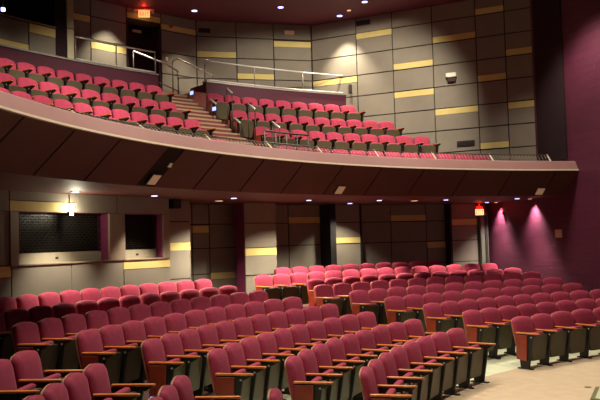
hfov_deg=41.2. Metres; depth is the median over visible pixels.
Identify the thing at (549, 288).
seat
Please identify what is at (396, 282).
seat
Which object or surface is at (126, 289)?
seat
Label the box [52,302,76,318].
seat
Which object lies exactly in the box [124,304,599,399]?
floor
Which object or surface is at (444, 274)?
seat
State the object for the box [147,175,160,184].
diffuser
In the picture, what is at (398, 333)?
seat
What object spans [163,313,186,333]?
seat
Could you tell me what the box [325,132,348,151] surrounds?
seat
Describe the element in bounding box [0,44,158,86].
wall
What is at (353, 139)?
seat
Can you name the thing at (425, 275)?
seat
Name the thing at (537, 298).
seat
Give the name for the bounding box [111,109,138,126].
seat
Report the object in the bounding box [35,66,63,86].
seat
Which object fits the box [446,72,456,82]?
wall speaker
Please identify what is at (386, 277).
seat
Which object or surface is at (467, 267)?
seat
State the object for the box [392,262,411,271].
seat
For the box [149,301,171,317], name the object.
seat
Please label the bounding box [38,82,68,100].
seat
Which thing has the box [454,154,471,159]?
seat
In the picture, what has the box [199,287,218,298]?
seat
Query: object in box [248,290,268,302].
seat
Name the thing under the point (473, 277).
seat
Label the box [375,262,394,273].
seat
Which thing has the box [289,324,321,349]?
seat
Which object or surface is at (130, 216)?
wall
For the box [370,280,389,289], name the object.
seat
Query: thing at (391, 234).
wall
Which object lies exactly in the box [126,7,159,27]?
trim
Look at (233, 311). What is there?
seat
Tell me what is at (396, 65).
wall
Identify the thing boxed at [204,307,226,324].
seat
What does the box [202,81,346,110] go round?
wall
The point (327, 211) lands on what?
wall
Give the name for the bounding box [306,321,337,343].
seat
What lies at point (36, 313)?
seat
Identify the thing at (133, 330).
seat
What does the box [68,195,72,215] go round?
wall lamp
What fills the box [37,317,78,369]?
seat
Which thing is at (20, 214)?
wall
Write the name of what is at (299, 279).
seat
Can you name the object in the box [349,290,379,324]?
seat
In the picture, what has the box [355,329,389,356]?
seat
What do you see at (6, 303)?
seat
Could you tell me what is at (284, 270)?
seat
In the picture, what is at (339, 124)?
seat
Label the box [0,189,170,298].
wall
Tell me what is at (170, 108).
seat
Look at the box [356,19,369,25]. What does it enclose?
air vent
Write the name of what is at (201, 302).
seat
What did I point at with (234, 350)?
seat
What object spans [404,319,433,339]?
seat
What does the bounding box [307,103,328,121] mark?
seat
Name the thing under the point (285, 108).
seat
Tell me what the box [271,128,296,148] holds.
seat
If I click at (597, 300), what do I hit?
seat
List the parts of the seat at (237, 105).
backrest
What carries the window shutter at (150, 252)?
attached to the wall at (113, 269)
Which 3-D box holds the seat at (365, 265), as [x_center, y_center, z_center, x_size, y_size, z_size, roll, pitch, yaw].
[1.908,2.123,21.185,0.542,0.892,0.592,0,-3,-30]
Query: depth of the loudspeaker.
17.31 m
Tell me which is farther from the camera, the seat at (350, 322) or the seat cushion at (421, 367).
the seat at (350, 322)
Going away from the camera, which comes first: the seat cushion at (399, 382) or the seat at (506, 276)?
the seat cushion at (399, 382)
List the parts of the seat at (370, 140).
backrest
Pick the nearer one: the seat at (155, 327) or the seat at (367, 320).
the seat at (155, 327)
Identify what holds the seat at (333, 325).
on the floor
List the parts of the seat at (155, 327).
backrest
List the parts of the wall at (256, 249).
fabric panel, fabric panel, fabric panel, yellow panel, fabric panel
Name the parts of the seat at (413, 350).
backrest, armrest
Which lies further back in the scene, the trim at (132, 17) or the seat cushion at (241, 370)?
the trim at (132, 17)
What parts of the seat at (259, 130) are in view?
panel, backrest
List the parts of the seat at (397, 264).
backrest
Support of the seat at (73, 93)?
on the stairs
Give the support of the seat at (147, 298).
on the floor
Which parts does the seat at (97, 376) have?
backrest, armrest, armrest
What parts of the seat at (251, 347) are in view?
backrest, armrest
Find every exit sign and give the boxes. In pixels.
[138,10,149,17]
[475,209,483,214]
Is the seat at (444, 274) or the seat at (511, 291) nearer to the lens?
the seat at (511, 291)
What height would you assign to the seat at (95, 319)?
0.892 m
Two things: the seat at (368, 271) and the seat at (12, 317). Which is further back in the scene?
the seat at (368, 271)
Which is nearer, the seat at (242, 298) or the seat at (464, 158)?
the seat at (242, 298)
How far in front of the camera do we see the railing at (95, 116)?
16.36 m
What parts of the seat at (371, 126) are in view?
backrest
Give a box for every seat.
[0,58,24,79]
[0,73,26,92]
[0,87,9,93]
[0,296,16,313]
[0,313,14,359]
[0,359,41,399]
[3,309,30,330]
[10,91,31,99]
[10,350,82,389]
[11,322,58,377]
[15,294,38,310]
[16,62,44,83]
[16,77,47,96]
[23,395,44,399]
[28,305,53,323]
[32,95,53,104]
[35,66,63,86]
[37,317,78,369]
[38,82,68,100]
[38,292,60,307]
[40,383,68,399]
[52,99,72,109]
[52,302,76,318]
[55,70,81,90]
[59,86,89,104]
[59,290,81,304]
[61,314,86,369]
[62,372,112,399]
[72,103,97,115]
[74,73,99,93]
[75,300,98,314]
[75,329,121,387]
[80,89,109,107]
[80,288,101,301]
[82,363,155,399]
[84,310,108,329]
[92,77,117,94]
[92,106,121,123]
[97,297,119,311]
[98,325,141,392]
[100,93,128,111]
[100,286,120,299]
[106,307,130,325]
[110,80,134,97]
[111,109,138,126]
[119,295,140,308]
[120,96,147,114]
[120,285,139,297]
[121,320,157,383]
[128,82,151,99]
[128,304,151,321]
[130,112,157,130]
[139,99,165,118]
[139,283,158,295]
[140,293,160,305]
[141,338,185,397]
[142,316,176,338]
[145,85,174,102]
[148,114,174,133]
[148,397,162,399]
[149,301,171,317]
[157,385,178,399]
[158,101,190,120]
[158,282,176,294]
[160,291,180,302]
[160,333,202,390]
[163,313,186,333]
[166,117,191,136]
[170,299,191,313]
[170,375,240,399]
[176,280,194,292]
[178,329,213,399]
[180,289,199,300]
[183,119,215,139]
[184,310,206,328]
[190,296,211,310]
[194,279,211,290]
[196,324,229,391]
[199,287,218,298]
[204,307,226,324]
[206,93,229,119]
[207,348,253,399]
[210,294,230,307]
[214,321,243,343]
[218,285,237,295]
[223,95,246,119]
[223,342,266,399]
[224,304,245,321]
[229,292,249,305]
[230,110,253,137]
[232,317,257,339]
[239,337,280,399]
[241,97,262,113]
[244,301,265,317]
[247,112,270,138]
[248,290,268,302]
[250,314,272,334]
[253,127,278,147]
[254,275,280,298]
[256,332,294,399]
[258,99,279,115]
[263,299,284,315]
[264,113,286,129]
[267,388,283,399]
[268,311,288,330]
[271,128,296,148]
[272,273,297,299]
[273,328,306,394]
[274,100,295,117]
[274,267,291,275]
[277,145,294,149]
[281,115,302,134]
[282,297,302,311]
[284,356,332,399]
[285,308,305,327]
[289,130,313,149]
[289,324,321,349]
[290,272,308,303]
[291,102,312,117]
[291,266,308,274]
[295,147,312,151]
[297,116,319,132]
[297,349,342,399]
[302,306,322,323]
[306,279,324,305]
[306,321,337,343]
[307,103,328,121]
[307,131,331,150]
[307,271,325,281]
[308,265,325,273]
[311,343,353,399]
[313,148,330,152]
[313,284,342,315]
[314,117,335,139]
[320,304,341,319]
[323,317,352,338]
[324,104,344,120]
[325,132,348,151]
[325,265,342,272]
[325,270,342,279]
[325,277,342,286]
[325,338,364,399]
[330,118,351,136]
[331,149,348,153]
[332,283,351,315]
[340,105,365,126]
[340,314,359,333]
[340,334,377,399]
[342,264,358,271]
[342,269,360,278]
[343,133,366,152]
[343,276,360,284]
[346,119,367,140]
[349,150,365,154]
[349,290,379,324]
[351,282,370,291]
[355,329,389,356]
[357,311,386,329]
[359,263,377,275]
[359,366,411,399]
[360,134,383,152]
[360,268,377,277]
[361,275,378,283]
[362,120,383,138]
[366,151,383,155]
[367,359,416,399]
[368,288,387,325]
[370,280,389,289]
[371,326,402,349]
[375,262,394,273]
[377,267,394,277]
[378,121,403,142]
[378,135,400,153]
[378,274,395,282]
[378,352,423,399]
[384,152,400,156]
[384,296,415,324]
[387,287,406,297]
[387,322,417,343]
[389,279,407,288]
[389,346,432,399]
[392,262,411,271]
[394,267,411,275]
[395,136,417,153]
[396,273,413,281]
[401,153,418,157]
[402,341,442,399]
[403,294,426,331]
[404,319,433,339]
[406,285,425,296]
[408,278,426,287]
[409,261,424,268]
[411,266,428,274]
[413,136,440,158]
[414,272,431,280]
[416,336,454,399]
[419,153,435,158]
[423,292,442,304]
[423,303,454,332]
[425,260,441,269]
[426,277,445,285]
[426,284,445,294]
[429,265,445,274]
[431,332,468,395]
[432,271,449,278]
[436,154,453,158]
[440,301,466,338]
[442,291,462,301]
[445,275,464,284]
[445,282,464,293]
[446,264,462,273]
[446,328,495,388]
[450,270,467,281]
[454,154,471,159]
[458,299,477,314]
[462,289,481,299]
[462,310,495,351]
[463,263,479,273]
[464,274,483,284]
[464,281,483,290]
[468,269,485,280]
[472,153,488,159]
[476,297,495,310]
[480,263,503,272]
[480,307,512,358]
[481,288,501,298]
[483,273,502,282]
[484,280,503,289]
[486,268,503,279]
[494,295,513,309]
[499,305,518,355]
[501,286,521,297]
[502,273,523,286]
[503,279,522,288]
[504,268,521,277]
[511,316,546,369]
[513,294,532,306]
[517,303,537,317]
[521,272,540,281]
[521,285,541,296]
[523,278,542,287]
[531,313,566,365]
[532,293,551,304]
[536,302,556,315]
[541,284,561,295]
[543,277,562,286]
[551,291,570,303]
[551,311,586,361]
[556,300,576,312]
[562,283,582,293]
[570,290,589,301]
[571,309,599,358]
[575,298,596,310]
[589,289,599,300]
[593,307,599,353]
[596,298,599,307]
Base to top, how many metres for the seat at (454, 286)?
0.892 m
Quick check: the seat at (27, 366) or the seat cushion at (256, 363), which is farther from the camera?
the seat cushion at (256, 363)
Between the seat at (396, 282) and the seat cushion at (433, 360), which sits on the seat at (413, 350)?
the seat cushion at (433, 360)
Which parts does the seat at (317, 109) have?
backrest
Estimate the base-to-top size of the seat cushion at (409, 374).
0.373 m
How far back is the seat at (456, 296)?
16.88 m
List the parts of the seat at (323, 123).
backrest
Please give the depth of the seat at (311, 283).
18.00 m
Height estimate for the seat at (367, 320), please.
0.892 m
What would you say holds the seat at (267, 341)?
on the floor
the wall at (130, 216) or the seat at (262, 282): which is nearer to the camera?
the wall at (130, 216)
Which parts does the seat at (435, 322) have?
panel, backrest, armrest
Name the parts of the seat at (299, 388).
backrest, panel, armrest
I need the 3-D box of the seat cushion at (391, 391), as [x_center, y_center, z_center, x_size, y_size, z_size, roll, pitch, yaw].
[0.989,2.311,8.864,0.119,0.373,0.431,-2,-3,14]
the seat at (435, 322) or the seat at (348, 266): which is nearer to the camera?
the seat at (435, 322)
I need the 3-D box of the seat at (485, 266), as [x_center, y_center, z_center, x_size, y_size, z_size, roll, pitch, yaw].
[5.289,2.158,21.715,0.609,0.892,0.592,-1,-3,-18]
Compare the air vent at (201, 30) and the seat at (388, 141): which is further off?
the air vent at (201, 30)
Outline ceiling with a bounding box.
[99,0,465,25]
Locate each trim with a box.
[0,105,578,170]
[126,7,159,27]
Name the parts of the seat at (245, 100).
backrest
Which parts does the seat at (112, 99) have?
backrest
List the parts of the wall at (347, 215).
fabric panel, yellow panel, fabric panel, fabric panel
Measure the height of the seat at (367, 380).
0.892 m
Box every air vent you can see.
[198,28,209,32]
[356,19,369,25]
[457,140,474,146]
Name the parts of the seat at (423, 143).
backrest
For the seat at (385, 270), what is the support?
on the floor
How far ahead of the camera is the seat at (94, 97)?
17.06 m
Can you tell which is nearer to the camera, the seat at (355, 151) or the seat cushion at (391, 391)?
the seat cushion at (391, 391)
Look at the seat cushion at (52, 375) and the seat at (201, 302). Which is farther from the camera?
the seat at (201, 302)
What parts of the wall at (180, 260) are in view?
fabric panel, fabric panel, yellow panel, fabric panel, fabric panel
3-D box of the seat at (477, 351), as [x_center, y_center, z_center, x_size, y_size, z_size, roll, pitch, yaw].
[2.644,2.438,12.328,0.592,0.892,0.630,-4,-4,37]
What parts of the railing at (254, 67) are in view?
rail post, rail, rail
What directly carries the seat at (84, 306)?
on the floor
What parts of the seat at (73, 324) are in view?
backrest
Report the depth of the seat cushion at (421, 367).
10.47 m
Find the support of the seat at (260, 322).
on the floor
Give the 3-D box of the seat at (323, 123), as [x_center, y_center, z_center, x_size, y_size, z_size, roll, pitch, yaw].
[0.716,-1.853,21.847,0.542,0.892,0.592,0,-3,-32]
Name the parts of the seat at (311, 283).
panel, backrest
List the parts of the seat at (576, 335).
backrest, armrest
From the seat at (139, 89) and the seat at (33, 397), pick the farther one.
the seat at (139, 89)
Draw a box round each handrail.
[133,50,178,93]
[172,58,212,92]
[209,99,216,119]
[226,88,232,132]
[234,117,240,137]
[247,103,255,145]
[271,121,279,147]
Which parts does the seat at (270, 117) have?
backrest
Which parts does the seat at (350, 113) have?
backrest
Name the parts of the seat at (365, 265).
backrest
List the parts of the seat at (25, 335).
panel, backrest, armrest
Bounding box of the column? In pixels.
[65,0,73,58]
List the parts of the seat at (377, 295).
backrest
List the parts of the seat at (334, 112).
backrest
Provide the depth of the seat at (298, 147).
19.02 m
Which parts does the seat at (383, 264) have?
backrest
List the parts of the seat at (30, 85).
backrest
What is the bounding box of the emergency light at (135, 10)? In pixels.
[134,9,153,13]
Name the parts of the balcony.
sloped panel, sloped panel, sloped panel, sloped panel, sloped panel, sloped panel, sloped panel, sloped panel, sloped panel, sloped panel, sloped panel, sloped panel, sloped panel, sloped panel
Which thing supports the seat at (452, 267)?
on the floor
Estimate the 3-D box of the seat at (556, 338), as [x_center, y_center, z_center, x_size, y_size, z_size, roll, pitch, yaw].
[4.489,2.479,14.184,0.590,0.892,0.592,1,-4,-37]
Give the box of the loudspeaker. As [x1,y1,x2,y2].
[169,199,180,208]
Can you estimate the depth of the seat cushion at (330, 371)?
9.84 m
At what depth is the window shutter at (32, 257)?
14.53 m
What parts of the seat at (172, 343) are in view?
backrest, armrest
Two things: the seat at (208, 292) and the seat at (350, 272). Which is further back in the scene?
the seat at (350, 272)
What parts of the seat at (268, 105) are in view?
backrest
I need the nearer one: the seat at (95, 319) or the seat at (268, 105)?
the seat at (95, 319)
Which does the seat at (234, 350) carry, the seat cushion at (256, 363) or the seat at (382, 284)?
the seat cushion at (256, 363)
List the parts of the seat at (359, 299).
panel, backrest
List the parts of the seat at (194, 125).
backrest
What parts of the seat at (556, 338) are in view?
backrest, armrest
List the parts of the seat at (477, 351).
backrest, armrest, armrest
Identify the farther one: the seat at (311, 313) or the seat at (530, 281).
the seat at (530, 281)
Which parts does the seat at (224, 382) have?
backrest, panel, armrest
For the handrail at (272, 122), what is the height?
1.164 m
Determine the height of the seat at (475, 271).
0.892 m
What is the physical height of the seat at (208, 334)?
0.892 m
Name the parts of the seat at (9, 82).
backrest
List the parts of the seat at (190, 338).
backrest, armrest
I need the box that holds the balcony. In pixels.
[0,110,576,204]
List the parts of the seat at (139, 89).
backrest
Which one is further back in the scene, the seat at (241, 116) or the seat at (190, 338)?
the seat at (241, 116)
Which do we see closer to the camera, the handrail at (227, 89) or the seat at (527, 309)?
the seat at (527, 309)
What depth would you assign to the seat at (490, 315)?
14.67 m
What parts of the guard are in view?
rail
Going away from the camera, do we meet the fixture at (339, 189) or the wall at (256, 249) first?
the fixture at (339, 189)
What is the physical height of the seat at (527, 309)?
0.892 m
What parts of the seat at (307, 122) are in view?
backrest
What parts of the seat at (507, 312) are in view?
backrest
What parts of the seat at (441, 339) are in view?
backrest, armrest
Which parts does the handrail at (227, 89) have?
rail post, rail post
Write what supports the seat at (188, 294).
on the floor
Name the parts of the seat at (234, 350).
backrest, armrest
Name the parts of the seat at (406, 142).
backrest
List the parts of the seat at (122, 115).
backrest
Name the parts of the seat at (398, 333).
backrest, armrest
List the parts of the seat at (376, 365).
backrest, armrest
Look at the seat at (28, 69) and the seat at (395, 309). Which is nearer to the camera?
the seat at (395, 309)
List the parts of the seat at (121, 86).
backrest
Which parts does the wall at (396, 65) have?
fabric panel, fabric panel, yellow panel, fabric panel, fabric panel, fabric panel, yellow panel, fabric panel, fabric panel, fabric panel, fabric panel, fabric panel, fabric panel, fabric panel, fabric panel, yellow panel, fabric panel, yellow panel, fabric panel, fabric panel, fabric panel, fabric panel, fabric panel, fabric panel, yellow panel, fabric panel, fabric panel, yellow panel, fabric panel, fabric panel, fabric panel, fabric panel, yellow panel, fabric panel, fabric panel, fabric panel, fabric panel, yellow panel, fabric panel, fabric panel, yellow panel, fabric panel, fabric panel, fabric panel, fabric panel, fabric panel, yellow panel, fabric panel, fabric panel, yellow panel, fabric panel, fabric panel, fabric panel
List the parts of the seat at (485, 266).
backrest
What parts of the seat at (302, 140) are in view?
backrest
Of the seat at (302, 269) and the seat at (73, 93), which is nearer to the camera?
the seat at (73, 93)
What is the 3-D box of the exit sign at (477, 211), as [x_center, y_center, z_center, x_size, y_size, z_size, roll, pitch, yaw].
[5.374,0.364,23.904,0.260,0.190,0.068,-2,-3,13]
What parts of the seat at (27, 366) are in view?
backrest, armrest, armrest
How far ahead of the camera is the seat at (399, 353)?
10.35 m
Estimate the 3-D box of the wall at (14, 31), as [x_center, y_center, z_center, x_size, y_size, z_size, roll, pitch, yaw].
[-7.140,-3.494,16.587,0.462,1.260,5.143,-3,-3,29]
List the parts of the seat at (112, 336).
backrest, armrest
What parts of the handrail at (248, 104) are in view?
rail post, rail post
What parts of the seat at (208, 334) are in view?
backrest, armrest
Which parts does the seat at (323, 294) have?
panel, backrest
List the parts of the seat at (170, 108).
backrest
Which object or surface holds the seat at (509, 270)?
on the floor
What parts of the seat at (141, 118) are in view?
backrest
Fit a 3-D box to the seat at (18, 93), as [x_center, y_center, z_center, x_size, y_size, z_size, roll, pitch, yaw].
[-4.794,-1.520,14.192,0.592,0.892,0.508,-3,-3,26]
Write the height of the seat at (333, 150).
0.892 m
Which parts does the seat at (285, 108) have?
backrest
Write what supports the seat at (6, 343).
on the floor
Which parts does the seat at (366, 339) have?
backrest, armrest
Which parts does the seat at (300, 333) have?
backrest, armrest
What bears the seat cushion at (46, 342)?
on the seat at (25, 335)
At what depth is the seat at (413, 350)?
10.85 m
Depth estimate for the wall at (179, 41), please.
23.65 m
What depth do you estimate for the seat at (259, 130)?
19.36 m
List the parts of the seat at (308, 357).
backrest, armrest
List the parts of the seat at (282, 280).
backrest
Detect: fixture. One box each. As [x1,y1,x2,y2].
[144,172,161,184]
[333,185,345,193]
[534,187,545,194]
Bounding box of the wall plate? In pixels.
[555,229,561,237]
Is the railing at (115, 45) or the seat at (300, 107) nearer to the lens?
the railing at (115, 45)
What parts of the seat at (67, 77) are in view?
backrest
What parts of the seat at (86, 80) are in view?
backrest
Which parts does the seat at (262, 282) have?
backrest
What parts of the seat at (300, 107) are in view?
backrest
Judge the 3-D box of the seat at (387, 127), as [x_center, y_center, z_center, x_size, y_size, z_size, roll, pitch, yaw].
[2.614,-1.854,22.887,0.603,0.892,0.592,0,-3,-25]
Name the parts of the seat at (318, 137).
backrest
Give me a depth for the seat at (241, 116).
20.20 m
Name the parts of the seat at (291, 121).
backrest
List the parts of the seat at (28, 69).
backrest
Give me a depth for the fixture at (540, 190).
20.33 m
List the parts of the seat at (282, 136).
backrest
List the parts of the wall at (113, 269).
fabric panel, fabric panel, yellow panel, fabric panel, window post, fabric panel, yellow panel, fabric panel, fabric panel, fabric panel, window post, fabric panel, yellow panel, fabric panel, window post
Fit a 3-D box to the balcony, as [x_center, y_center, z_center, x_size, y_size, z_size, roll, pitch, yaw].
[-1.156,-0.412,16.406,7.796,0.600,22.431,-4,-4,40]
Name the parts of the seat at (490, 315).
backrest, armrest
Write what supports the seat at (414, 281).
on the floor
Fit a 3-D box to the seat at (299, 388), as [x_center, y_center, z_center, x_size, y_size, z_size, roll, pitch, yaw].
[0.156,2.266,9.254,0.592,0.892,0.559,-2,-3,15]
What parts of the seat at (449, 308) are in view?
backrest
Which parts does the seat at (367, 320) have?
backrest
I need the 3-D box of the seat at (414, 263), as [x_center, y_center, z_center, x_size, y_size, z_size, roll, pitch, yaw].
[3.331,2.120,21.916,0.542,0.892,0.592,0,-3,-24]
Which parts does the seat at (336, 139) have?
backrest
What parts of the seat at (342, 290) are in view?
backrest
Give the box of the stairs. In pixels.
[162,91,254,145]
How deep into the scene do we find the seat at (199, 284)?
16.95 m
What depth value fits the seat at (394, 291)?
17.19 m
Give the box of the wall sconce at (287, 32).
[284,30,293,34]
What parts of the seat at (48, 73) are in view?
backrest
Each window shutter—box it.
[19,212,100,263]
[125,215,155,258]
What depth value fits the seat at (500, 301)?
16.43 m
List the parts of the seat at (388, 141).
backrest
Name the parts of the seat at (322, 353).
backrest, armrest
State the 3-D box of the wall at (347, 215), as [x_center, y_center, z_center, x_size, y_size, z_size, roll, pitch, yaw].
[1.243,1.421,22.433,0.938,2.605,0.289,0,-3,-30]
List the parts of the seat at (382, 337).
backrest, armrest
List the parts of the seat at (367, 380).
backrest, panel, armrest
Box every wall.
[0,0,10,15]
[0,13,55,54]
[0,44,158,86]
[0,91,577,168]
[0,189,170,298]
[11,0,65,56]
[19,213,96,253]
[73,0,126,66]
[125,215,152,249]
[126,20,128,66]
[150,13,162,88]
[161,14,196,93]
[169,200,190,283]
[189,203,486,288]
[190,85,202,92]
[195,20,312,90]
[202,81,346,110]
[235,203,276,293]
[311,0,536,160]
[320,204,362,271]
[335,204,360,266]
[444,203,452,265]
[487,0,599,292]
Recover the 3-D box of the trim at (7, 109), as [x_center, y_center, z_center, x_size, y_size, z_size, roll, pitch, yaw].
[0.792,-0.853,14.755,2.744,0.032,16.378,-4,-4,40]
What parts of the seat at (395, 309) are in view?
panel, backrest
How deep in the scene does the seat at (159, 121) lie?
17.15 m
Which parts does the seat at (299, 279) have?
backrest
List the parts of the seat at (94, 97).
backrest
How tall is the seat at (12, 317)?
0.892 m
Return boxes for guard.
[264,130,308,150]
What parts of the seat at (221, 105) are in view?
panel, backrest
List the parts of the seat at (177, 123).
backrest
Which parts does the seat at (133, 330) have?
backrest, armrest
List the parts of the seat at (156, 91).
backrest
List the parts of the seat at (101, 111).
backrest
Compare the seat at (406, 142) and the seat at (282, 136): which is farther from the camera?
the seat at (406, 142)
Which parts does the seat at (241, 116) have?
panel, backrest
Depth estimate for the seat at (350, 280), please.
18.80 m
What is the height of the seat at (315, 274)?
0.892 m
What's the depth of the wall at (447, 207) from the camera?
23.83 m
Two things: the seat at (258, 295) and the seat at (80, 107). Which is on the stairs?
the seat at (80, 107)
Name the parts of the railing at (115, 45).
rail, rail post, rail, rail post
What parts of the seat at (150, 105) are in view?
backrest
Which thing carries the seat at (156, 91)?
on the stairs
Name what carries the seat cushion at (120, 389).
on the seat at (97, 376)
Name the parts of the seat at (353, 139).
backrest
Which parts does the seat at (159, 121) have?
backrest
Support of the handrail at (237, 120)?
on the stairs
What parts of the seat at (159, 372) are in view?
backrest, panel, armrest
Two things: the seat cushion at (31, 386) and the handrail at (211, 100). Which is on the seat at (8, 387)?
the seat cushion at (31, 386)
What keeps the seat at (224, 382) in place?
on the floor
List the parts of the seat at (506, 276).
backrest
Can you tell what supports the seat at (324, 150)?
on the stairs
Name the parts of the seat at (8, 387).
backrest, armrest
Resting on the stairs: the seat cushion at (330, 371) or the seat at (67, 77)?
the seat at (67, 77)
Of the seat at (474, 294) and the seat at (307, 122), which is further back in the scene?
the seat at (307, 122)
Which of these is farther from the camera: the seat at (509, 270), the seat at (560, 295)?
the seat at (509, 270)
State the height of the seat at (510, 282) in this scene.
0.892 m
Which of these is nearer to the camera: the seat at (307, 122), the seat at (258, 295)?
the seat at (258, 295)
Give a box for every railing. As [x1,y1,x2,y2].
[12,94,550,160]
[75,36,155,72]
[204,60,342,92]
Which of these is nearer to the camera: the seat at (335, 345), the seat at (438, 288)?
the seat at (335, 345)
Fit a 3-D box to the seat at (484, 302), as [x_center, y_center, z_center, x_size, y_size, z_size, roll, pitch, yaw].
[3.902,2.408,16.000,0.531,0.892,0.592,0,-4,-34]
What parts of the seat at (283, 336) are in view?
backrest, armrest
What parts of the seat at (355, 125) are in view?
backrest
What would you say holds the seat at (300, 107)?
on the stairs
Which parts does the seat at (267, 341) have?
backrest, armrest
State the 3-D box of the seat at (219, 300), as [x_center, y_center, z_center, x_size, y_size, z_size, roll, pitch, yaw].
[-1.290,2.182,14.634,0.592,0.892,0.550,-4,-4,35]
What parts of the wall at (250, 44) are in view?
fabric panel, yellow panel, fabric panel, fabric panel, fabric panel, fabric panel, fabric panel, yellow panel, fabric panel, fabric panel, fabric panel, yellow panel, fabric panel, fabric panel, fabric panel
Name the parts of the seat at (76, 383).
backrest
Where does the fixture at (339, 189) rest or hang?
attached to the balcony
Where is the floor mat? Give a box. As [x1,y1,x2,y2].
[590,387,599,399]
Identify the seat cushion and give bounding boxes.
[16,383,35,389]
[41,341,53,343]
[42,373,60,378]
[103,349,116,351]
[115,387,130,392]
[167,358,180,361]
[187,352,197,355]
[234,369,245,372]
[249,362,260,365]
[265,356,275,359]
[311,376,321,380]
[323,369,333,373]
[336,363,346,366]
[386,388,395,393]
[393,380,403,384]
[402,372,413,376]
[414,365,424,369]
[426,359,436,362]
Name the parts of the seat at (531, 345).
panel, backrest, armrest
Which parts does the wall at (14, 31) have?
fabric panel, yellow panel, yellow panel, fabric panel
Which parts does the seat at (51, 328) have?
backrest, armrest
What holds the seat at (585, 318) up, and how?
on the floor
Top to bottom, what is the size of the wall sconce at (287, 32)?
0.120 m
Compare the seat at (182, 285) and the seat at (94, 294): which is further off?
the seat at (182, 285)
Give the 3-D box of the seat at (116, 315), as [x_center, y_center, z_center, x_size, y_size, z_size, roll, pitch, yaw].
[-2.612,2.100,12.290,0.592,0.892,0.550,-3,-3,24]
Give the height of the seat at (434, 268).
0.892 m
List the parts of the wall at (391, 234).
fabric panel, fabric panel, fabric panel, yellow panel, fabric panel, fabric panel, fabric panel, fabric panel, fabric panel, fabric panel, yellow panel, fabric panel, fabric panel, fabric panel, fabric panel, yellow panel, fabric panel, fabric panel, fabric panel, fabric panel, fabric panel, fabric panel, fabric panel, yellow panel, fabric panel, fabric panel, fabric panel, fabric panel, yellow panel, fabric panel, fabric panel, yellow panel, fabric panel, fabric panel, fabric panel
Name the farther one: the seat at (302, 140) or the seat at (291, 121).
the seat at (291, 121)
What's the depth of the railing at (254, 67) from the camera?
23.18 m
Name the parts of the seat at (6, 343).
backrest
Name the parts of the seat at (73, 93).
backrest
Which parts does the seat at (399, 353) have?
backrest, armrest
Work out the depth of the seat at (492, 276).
19.80 m
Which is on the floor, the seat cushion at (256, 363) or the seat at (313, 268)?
the seat at (313, 268)
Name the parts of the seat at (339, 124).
backrest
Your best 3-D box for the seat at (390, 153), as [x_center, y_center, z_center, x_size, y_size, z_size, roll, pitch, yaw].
[2.499,-0.830,20.405,0.558,0.892,0.592,0,-3,-29]
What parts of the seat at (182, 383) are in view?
backrest, armrest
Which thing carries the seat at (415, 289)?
on the floor
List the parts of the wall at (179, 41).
fabric panel, yellow panel, fabric panel, fabric panel, fabric panel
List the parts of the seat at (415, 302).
backrest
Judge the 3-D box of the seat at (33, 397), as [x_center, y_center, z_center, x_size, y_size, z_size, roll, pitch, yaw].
[-1.834,1.972,6.197,0.592,0.892,0.525,-2,-3,-2]
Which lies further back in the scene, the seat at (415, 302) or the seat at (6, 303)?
the seat at (415, 302)
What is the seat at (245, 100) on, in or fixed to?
on the stairs
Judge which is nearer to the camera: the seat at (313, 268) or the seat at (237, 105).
the seat at (313, 268)
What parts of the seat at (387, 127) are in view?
backrest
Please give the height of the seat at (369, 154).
0.892 m
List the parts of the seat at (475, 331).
panel, backrest, armrest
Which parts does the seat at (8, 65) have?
backrest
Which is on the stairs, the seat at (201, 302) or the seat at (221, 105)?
the seat at (221, 105)
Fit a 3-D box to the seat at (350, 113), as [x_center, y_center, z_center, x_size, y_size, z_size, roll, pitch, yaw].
[1.553,-2.395,23.582,0.624,0.892,0.592,0,-3,-27]
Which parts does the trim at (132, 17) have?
yellow panel, fabric panel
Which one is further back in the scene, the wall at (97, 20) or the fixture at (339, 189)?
the wall at (97, 20)
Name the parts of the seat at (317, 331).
backrest, armrest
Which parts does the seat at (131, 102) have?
backrest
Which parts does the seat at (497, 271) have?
backrest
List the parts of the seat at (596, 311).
backrest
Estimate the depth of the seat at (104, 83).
18.64 m
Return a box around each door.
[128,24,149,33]
[128,31,151,70]
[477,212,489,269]
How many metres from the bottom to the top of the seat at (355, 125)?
0.892 m
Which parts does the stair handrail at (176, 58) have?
rail post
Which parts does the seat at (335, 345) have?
backrest, armrest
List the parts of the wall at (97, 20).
yellow panel, fabric panel, fabric panel, fabric panel, fabric panel, fabric panel, yellow panel, fabric panel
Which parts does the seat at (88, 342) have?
backrest, panel, armrest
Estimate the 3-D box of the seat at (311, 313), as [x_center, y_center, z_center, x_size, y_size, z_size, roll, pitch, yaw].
[0.397,2.298,13.866,0.592,0.892,0.522,-4,-4,36]
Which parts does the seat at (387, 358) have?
backrest, armrest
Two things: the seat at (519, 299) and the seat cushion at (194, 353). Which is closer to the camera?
the seat cushion at (194, 353)
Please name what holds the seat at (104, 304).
on the floor
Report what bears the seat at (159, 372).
on the floor
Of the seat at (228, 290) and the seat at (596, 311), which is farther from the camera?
the seat at (228, 290)
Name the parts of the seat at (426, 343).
backrest, armrest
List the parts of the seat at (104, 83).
backrest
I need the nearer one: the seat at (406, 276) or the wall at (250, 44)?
the seat at (406, 276)
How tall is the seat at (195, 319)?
0.892 m
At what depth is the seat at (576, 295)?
17.39 m
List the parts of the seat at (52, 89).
backrest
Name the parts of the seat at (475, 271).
backrest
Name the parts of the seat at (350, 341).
backrest, armrest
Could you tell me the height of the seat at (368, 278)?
0.892 m
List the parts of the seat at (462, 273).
backrest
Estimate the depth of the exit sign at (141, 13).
22.66 m
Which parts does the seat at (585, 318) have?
backrest, armrest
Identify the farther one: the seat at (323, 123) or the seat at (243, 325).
the seat at (323, 123)
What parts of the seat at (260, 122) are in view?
backrest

